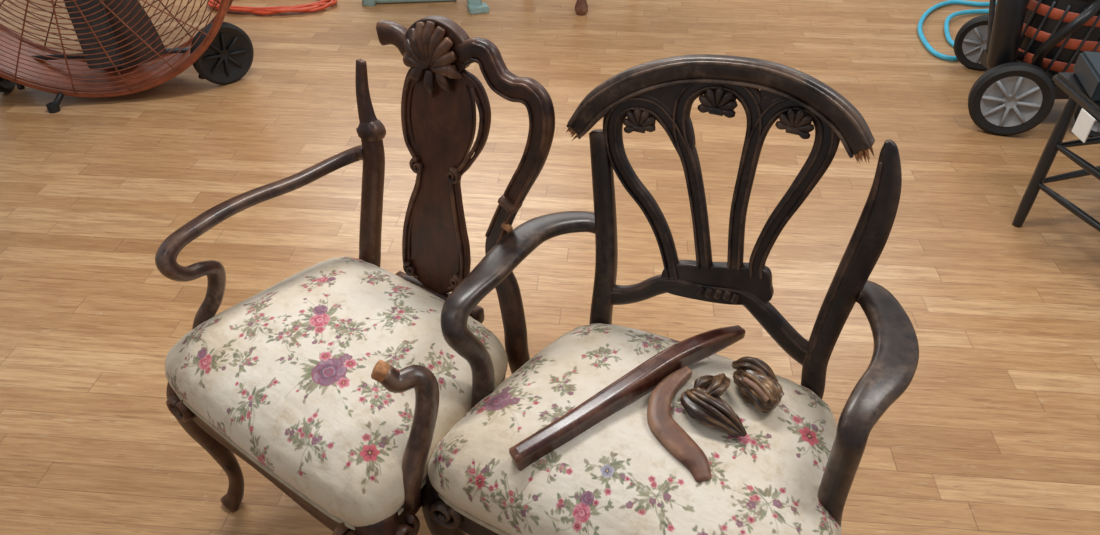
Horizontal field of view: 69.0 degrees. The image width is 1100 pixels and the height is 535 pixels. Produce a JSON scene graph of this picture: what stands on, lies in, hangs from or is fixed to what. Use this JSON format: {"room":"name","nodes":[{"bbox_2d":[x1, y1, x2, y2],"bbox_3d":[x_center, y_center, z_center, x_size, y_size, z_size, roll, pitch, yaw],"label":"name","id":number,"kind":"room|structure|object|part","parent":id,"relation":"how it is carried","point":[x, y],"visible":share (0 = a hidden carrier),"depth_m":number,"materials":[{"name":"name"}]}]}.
{"room":"furniture repair workshop","nodes":[
{"label":"furniture repair workshop","id":0,"kind":"room"},
{"bbox_2d":[0,0,1099,534],"bbox_3d":[0.000,-0.819,3.485,12.000,0.001,12.500,0,38,0],"label":"floor","id":1,"kind":"structure","parent":0,"point":[995,430],"depth_m":2.57,"materials":[{"name":"brown wood"}]},
{"bbox_2d":[0,0,253,112],"bbox_3d":[-1.841,-1.279,3.018,1.270,1.300,0.445,-5,38,-6],"label":"fan","id":2,"kind":"object","parent":1,"relation":"on","point":[124,53],"visible":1,"depth_m":3.25,"materials":[{"name":"red metal"}]},
{"bbox_3d":[-1.794,-1.049,3.056,0.130,0.600,0.030,-5,38,-6],"label":"motor mount","id":3,"kind":"part","parent":2,"relation":"part of","materials":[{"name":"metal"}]},
{"bbox_3d":[-1.738,-1.052,3.225,0.248,0.506,0.069,-9,39,-11],"label":"blade","id":4,"kind":"part","parent":2,"relation":"part of","materials":[{"name":"black metal"}]},
{"bbox_2d":[208,0,336,14],"bbox_3d":[-1.451,-1.397,4.188,0.676,0.035,0.346,0,38,0],"label":"extension cord","id":5,"kind":"object","parent":1,"relation":"on","point":[319,5],"visible":0.74,"depth_m":4.08,"materials":[{"name":"plastic"}]},
{"bbox_2d":[155,15,554,534],"bbox_3d":[-0.360,0.114,1.477,0.610,1.014,0.583,22,43,25],"label":"armchair","id":6,"kind":"object","parent":1,"relation":"on","point":[339,381],"visible":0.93,"depth_m":1.39,"materials":[{"name":"fabric"}]},
{"bbox_3d":[-0.689,0.361,1.629,0.080,0.435,0.079,22,43,25],"label":"leg","id":7,"kind":"part","parent":6,"relation":"part of","materials":[{"name":"brown wood"}]},
{"bbox_3d":[-0.531,-0.032,1.561,0.435,0.340,0.096,-30,47,-32],"label":"arm","id":8,"kind":"part","parent":6,"relation":"part of","materials":[{"name":"brown wood"}]},
{"bbox_3d":[-0.385,0.231,1.527,0.557,0.080,0.460,22,43,25],"label":"seat rail","id":9,"kind":"part","parent":6,"relation":"part of","materials":[{"name":"brown wood"}]},
{"bbox_2d":[165,256,507,526],"bbox_3d":[-0.386,0.158,1.471,0.576,0.149,0.475,22,43,25],"label":"seat cushion","id":10,"kind":"object","parent":6,"relation":"on","point":[282,374],"depth_m":1.37,"materials":[{"name":"fabric"}]},
{"bbox_3d":[-0.353,0.041,1.761,0.074,0.780,0.124,22,43,25],"label":"post","id":11,"kind":"part","parent":6,"relation":"part of","materials":[{"name":"brown wood"}]},
{"bbox_3d":[-0.276,0.552,1.385,0.080,0.435,0.079,22,43,25],"label":"leg","id":12,"kind":"part","parent":6,"relation":"part of","materials":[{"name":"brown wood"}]},
{"bbox_3d":[-0.096,0.057,1.561,0.211,0.999,0.125,22,43,25],"label":"post","id":13,"kind":"part","parent":6,"relation":"part of","materials":[{"name":"brown wood"}]},
{"bbox_2d":[362,0,488,14],"bbox_3d":[-0.648,-1.777,4.184,0.673,0.671,0.746,0,38,0],"label":"stand","id":14,"kind":"object","parent":1,"relation":"on","point":[474,6],"visible":1,"depth_m":4.17,"materials":[{"name":"green metal"}]},
{"bbox_3d":[-0.900,-1.657,4.054,0.066,0.638,0.221,25,45,29],"label":"leg","id":15,"kind":"part","parent":14,"relation":"part of","materials":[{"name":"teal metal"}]},
{"bbox_3d":[-0.710,-1.427,4.215,0.433,0.050,0.050,-3,38,-4],"label":"foot rail","id":16,"kind":"part","parent":14,"relation":"part of","materials":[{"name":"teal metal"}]},
{"bbox_3d":[-0.450,-1.627,4.015,0.065,0.642,0.277,-27,45,-30],"label":"leg","id":17,"kind":"part","parent":14,"relation":"part of","materials":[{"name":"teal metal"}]},
{"bbox_2d":[575,0,587,15],"bbox_3d":[0.170,-1.766,4.141,0.820,0.696,0.820,0,38,0],"label":"side table","id":18,"kind":"object","parent":1,"relation":"on","point":[581,6],"visible":1,"depth_m":4.05,"materials":[{"name":"brown wood"}]},
{"bbox_2d":[421,54,918,534],"bbox_3d":[0.175,0.238,1.318,0.721,1.012,0.604,15,41,19],"label":"armchair","id":19,"kind":"object","parent":1,"relation":"on","point":[793,471],"visible":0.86,"depth_m":1.25,"materials":[{"name":"wood"}]},
{"bbox_3d":[-0.175,0.502,1.448,0.080,0.435,0.079,15,41,19],"label":"leg","id":20,"kind":"part","parent":19,"relation":"part of","materials":[{"name":"brown wood"}]},
{"bbox_3d":[0.164,0.359,1.362,0.630,0.080,0.479,15,41,19],"label":"seat rail","id":21,"kind":"part","parent":19,"relation":"part of","materials":[{"name":"brown wood"}]},
{"bbox_3d":[-0.056,0.087,1.449,0.133,0.291,0.376,26,45,30],"label":"arm","id":22,"kind":"part","parent":19,"relation":"part of","materials":[{"name":"brown wood"}]},
{"bbox_3d":[0.094,0.127,1.588,0.063,0.856,0.124,4,38,5],"label":"post","id":23,"kind":"part","parent":19,"relation":"part of","materials":[{"name":"brown wood"}]},
{"bbox_2d":[509,325,744,470],"bbox_3d":[0.138,0.197,1.287,0.466,0.082,0.037,-23,43,-26],"label":"broken chair piece","id":24,"kind":"object","parent":19,"relation":"on","point":[622,392],"visible":0.99,"depth_m":1.25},
{"bbox_2d":[428,323,841,534],"bbox_3d":[0.164,0.283,1.303,0.651,0.151,0.495,15,41,19],"label":"seat cushion","id":25,"kind":"object","parent":19,"relation":"on","point":[615,477],"depth_m":1.22,"materials":[{"name":"fabric"}]},
{"bbox_2d":[647,366,711,481],"bbox_3d":[0.193,0.240,1.236,0.085,0.047,0.207,0,38,0],"label":"fragment","id":26,"kind":"object","parent":19,"relation":"on","point":[661,423],"depth_m":1.21,"materials":[{"name":"brown wood"}]},
{"bbox_3d":[0.285,0.075,1.415,0.394,0.122,0.035,15,41,19],"label":"cross rail","id":27,"kind":"part","parent":19,"relation":"part of","materials":[{"name":"brown wood"}]},
{"bbox_2d":[680,373,746,436],"bbox_3d":[0.247,0.207,1.239,0.087,0.056,0.119,-5,38,-6],"label":"fragment","id":28,"kind":"object","parent":19,"relation":"on","point":[703,403],"visible":1,"depth_m":1.22,"materials":[{"name":"brown wood"}]},
{"bbox_3d":[0.259,-0.250,1.261,0.486,0.173,0.048,14,40,18],"label":"crest rail","id":29,"kind":"part","parent":19,"relation":"part of","materials":[{"name":"brown wood"}]},
{"bbox_2d":[732,356,783,413],"bbox_3d":[0.332,0.185,1.275,0.073,0.052,0.096,0,38,0],"label":"fragment","id":30,"kind":"object","parent":19,"relation":"on","point":[757,383],"visible":1,"depth_m":1.26,"materials":[{"name":"brown wood"}]},
{"bbox_3d":[0.483,0.203,1.430,0.125,0.930,0.060,-31,47,-33],"label":"post","id":31,"kind":"part","parent":19,"relation":"part of","materials":[{"name":"brown wood"}]},
{"bbox_3d":[0.488,0.238,1.256,0.112,0.293,0.357,10,39,13],"label":"arm","id":32,"kind":"part","parent":19,"relation":"part of","materials":[{"name":"brown wood"}]},
{"bbox_2d":[917,0,996,60],"bbox_3d":[2.092,-1.232,3.982,1.027,0.034,0.455,-25,44,-28],"label":"garden hose","id":33,"kind":"object","parent":1,"relation":"on","point":[924,41],"visible":0.73,"depth_m":3.98,"materials":[{"name":"blue rubber"}]},
{"bbox_2d":[954,0,1099,136],"bbox_3d":[1.982,-0.985,3.055,0.615,0.791,0.686,12,39,14],"label":"cart","id":34,"kind":"object","parent":1,"relation":"on","point":[1022,45],"visible":0.91,"depth_m":2.97,"materials":[{"name":"black plastic"}]},
{"bbox_3d":[1.804,-1.121,3.070,0.198,0.595,0.043,0,38,0],"label":"handle","id":35,"kind":"part","parent":34,"relation":"part of","materials":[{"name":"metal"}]},
{"bbox_2d":[986,0,1027,68],"bbox_3d":[1.699,-0.921,2.958,0.146,0.382,0.100,27,45,30],"label":"canister","id":36,"kind":"object","parent":34,"relation":"on","point":[1009,16],"depth_m":2.95,"materials":[{"name":"black metal"}]},
{"bbox_2d":[1012,72,1099,231],"bbox_3d":[1.752,-0.269,2.410,0.484,0.468,0.559,0,38,0],"label":"wooden stool","id":37,"kind":"object","parent":1,"relation":"on","point":[1068,82],"visible":1,"depth_m":2.44,"materials":[{"name":"black paint"}]},
{"bbox_3d":[1.550,-0.326,2.505,0.038,0.440,0.106,27,45,30],"label":"leg","id":38,"kind":"part","parent":37,"relation":"part of","materials":[{"name":"black paint"}]},
{"bbox_3d":[1.755,-0.449,2.289,0.420,0.035,0.460,0,38,0],"label":"seat","id":39,"kind":"part","parent":37,"relation":"part of","materials":[{"name":"black paint"}]},
{"bbox_2d":[1073,51,1099,101],"bbox_3d":[1.700,-0.547,2.327,0.260,0.070,0.220,9,39,11],"label":"tool case","id":40,"kind":"object","parent":37,"relation":"on","point":[1086,68],"visible":1,"depth_m":2.34,"materials":[{"name":"grey plastic"}]}
]}

